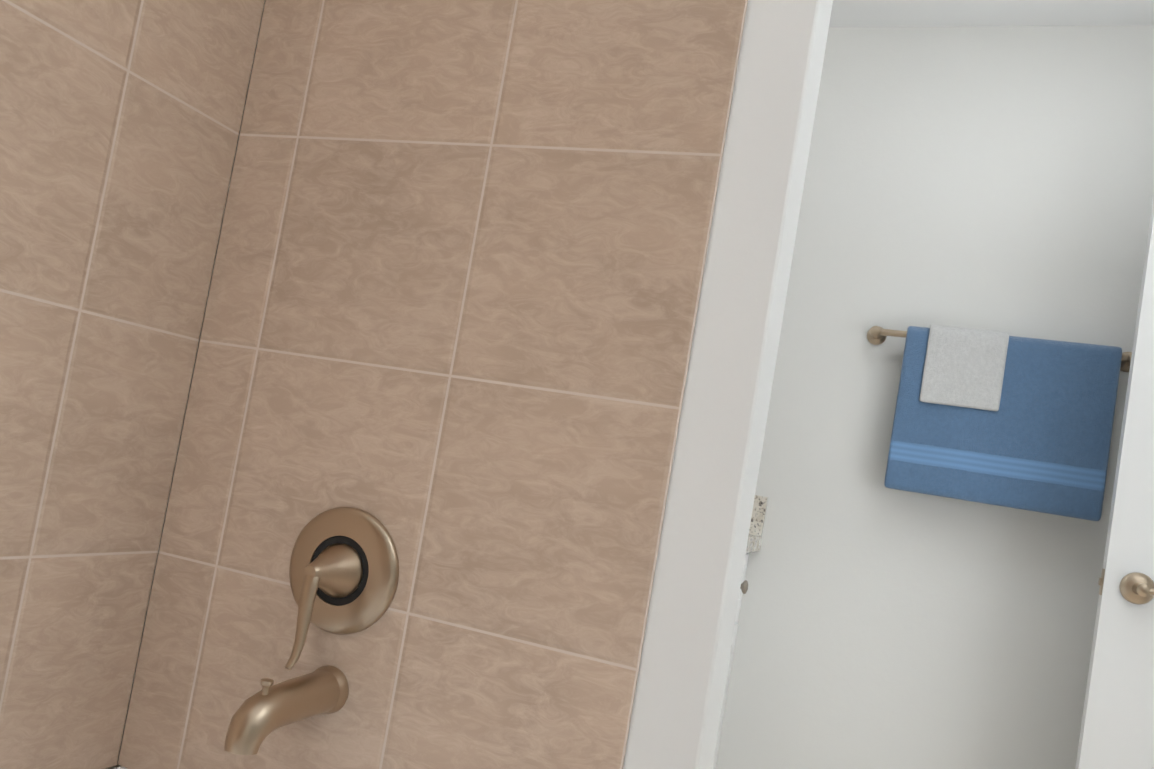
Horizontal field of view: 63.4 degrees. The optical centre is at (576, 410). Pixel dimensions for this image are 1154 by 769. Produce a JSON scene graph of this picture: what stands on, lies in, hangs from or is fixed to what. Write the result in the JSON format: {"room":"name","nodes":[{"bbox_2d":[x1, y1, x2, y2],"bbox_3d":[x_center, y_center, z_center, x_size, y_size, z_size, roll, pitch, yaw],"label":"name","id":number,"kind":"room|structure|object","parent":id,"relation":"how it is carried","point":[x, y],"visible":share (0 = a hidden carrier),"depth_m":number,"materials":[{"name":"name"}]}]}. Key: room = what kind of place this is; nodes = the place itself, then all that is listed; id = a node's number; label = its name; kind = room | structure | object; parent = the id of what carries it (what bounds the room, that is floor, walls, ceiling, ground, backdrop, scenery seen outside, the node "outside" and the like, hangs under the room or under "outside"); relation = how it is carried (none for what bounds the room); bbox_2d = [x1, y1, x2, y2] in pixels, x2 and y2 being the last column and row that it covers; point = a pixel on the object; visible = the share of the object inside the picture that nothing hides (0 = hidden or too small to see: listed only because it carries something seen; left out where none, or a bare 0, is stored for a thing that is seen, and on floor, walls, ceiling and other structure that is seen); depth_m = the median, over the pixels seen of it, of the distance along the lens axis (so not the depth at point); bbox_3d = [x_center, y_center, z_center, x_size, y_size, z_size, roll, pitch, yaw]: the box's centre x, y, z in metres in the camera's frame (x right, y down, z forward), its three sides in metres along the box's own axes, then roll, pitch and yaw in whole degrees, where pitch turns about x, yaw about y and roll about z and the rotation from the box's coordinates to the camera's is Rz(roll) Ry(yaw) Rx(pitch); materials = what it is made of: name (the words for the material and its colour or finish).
{"room":"bathroom","nodes":[
{"label":"bathroom","id":0,"kind":"room"},
{"bbox_2d":[117,2,264,764],"bbox_3d":[-0.587,-0.194,1.423,0.100,2.400,3.296,8,-3,20],"label":"wall","id":1,"kind":"structure","parent":0,"point":[190,385],"depth_m":1.38,"materials":[{"name":"white paint"}]},
{"bbox_2d":[0,0,264,768],"bbox_3d":[-0.773,-0.426,0.681,0.006,1.731,1.516,8,-3,20],"label":"wall tile","id":2,"kind":"structure","parent":1,"relation":"attached to","point":[120,122],"depth_m":1.22,"materials":[{"name":"beige tile"}]},
{"bbox_2d":[623,0,832,768],"bbox_3d":[-0.145,-0.126,1.294,0.828,2.400,0.103,8,-3,20],"label":"wall","id":3,"kind":"structure","parent":0,"point":[682,672],"depth_m":1.12,"materials":[{"name":"white paint"}]},
{"bbox_2d":[118,0,747,768],"bbox_3d":[-0.175,-0.291,1.265,0.734,1.731,0.007,8,-3,20],"label":"wall tile","id":4,"kind":"structure","parent":3,"relation":"attached to","point":[446,336],"depth_m":1.23,"materials":[{"name":"beige tile"}]},
{"bbox_2d":[224,665,348,754],"bbox_3d":[-0.360,0.364,1.153,0.062,0.082,0.179,8,-3,20],"label":"tub spout","id":5,"kind":"object","parent":4,"relation":"attached to","point":[257,718],"visible":1,"depth_m":1.12,"materials":[{"name":"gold metal"}]},
{"bbox_2d":[285,507,398,669],"bbox_3d":[-0.331,0.225,1.204,0.168,0.203,0.095,8,-3,20],"label":"shower valve","id":6,"kind":"object","parent":4,"relation":"attached to","point":[337,553],"visible":1,"depth_m":1.23,"materials":[{"name":"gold metal"}]},
{"bbox_2d":[716,25,1153,768],"bbox_3d":[1.103,0.154,2.484,2.391,2.400,0.100,8,-3,20],"label":"wall","id":7,"kind":"structure","parent":0,"point":[986,177],"depth_m":2.51,"materials":[{"name":"white paint"}]},
{"bbox_2d":[867,325,1131,520],"bbox_3d":[1.058,0.016,2.404,0.662,0.446,0.109,8,-3,20],"label":"towel rail","id":8,"kind":"object","parent":7,"relation":"attached to","point":[998,418],"visible":0.98,"depth_m":2.35,"materials":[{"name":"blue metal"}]},
{"bbox_2d":[919,325,1009,411],"bbox_3d":[1.003,-0.111,2.423,0.192,0.213,0.076,8,-3,20],"label":"towel","id":9,"kind":"object","parent":8,"relation":"hanging from","point":[961,369],"depth_m":2.39,"materials":[{"name":"white fabric"}]},
{"bbox_2d":[829,0,1153,26],"bbox_3d":[0.728,-1.250,1.077,2.491,0.080,3.296,8,-3,20],"label":"ceiling","id":10,"kind":"structure","parent":0,"point":[898,13],"depth_m":2.50,"materials":[{"name":"white paint"}]},
{"bbox_3d":[0.314,1.191,0.936,2.491,0.080,3.296,8,-3,20],"label":"floor","id":11,"kind":"structure","parent":0,"visible":0},
{"bbox_2d":[107,765,127,768],"bbox_3d":[-0.610,0.717,0.489,0.743,0.495,1.514,8,-3,20],"label":"bathtub","id":12,"kind":"object","parent":11,"relation":"on","point":[117,767],"visible":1,"depth_m":1.33,"materials":[{"name":"white plastic"}]},
{"bbox_2d":[712,547,760,768],"bbox_3d":[-0.089,0.700,2.013,0.656,0.875,1.457,8,-3,20],"label":"bathroom vanity","id":13,"kind":"object","parent":11,"relation":"on","point":[744,583],"depth_m":2.46,"materials":[{"name":"white paint"}]},
{"bbox_2d":[747,531,761,546],"bbox_3d":[-0.022,0.247,2.042,0.634,0.040,1.457,8,-3,20],"label":"countertop","id":14,"kind":"structure","parent":13,"relation":"on","point":[753,540],"depth_m":2.52,"materials":[{"name":"white stone"}]},
{"bbox_2d":[1075,194,1153,768],"bbox_3d":[1.481,0.356,1.857,0.762,2.033,0.035,8,-3,20],"label":"door","id":15,"kind":"structure","parent":11,"relation":"on","point":[1117,728],"depth_m":1.96,"materials":[{"name":"white paint"}]},
{"bbox_2d":[1098,568,1153,604],"bbox_3d":[1.202,0.376,1.954,0.195,0.066,0.176,8,-3,20],"label":"door knob","id":16,"kind":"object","parent":15,"relation":"attached to","point":[1136,588],"depth_m":1.94,"materials":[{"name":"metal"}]}
]}

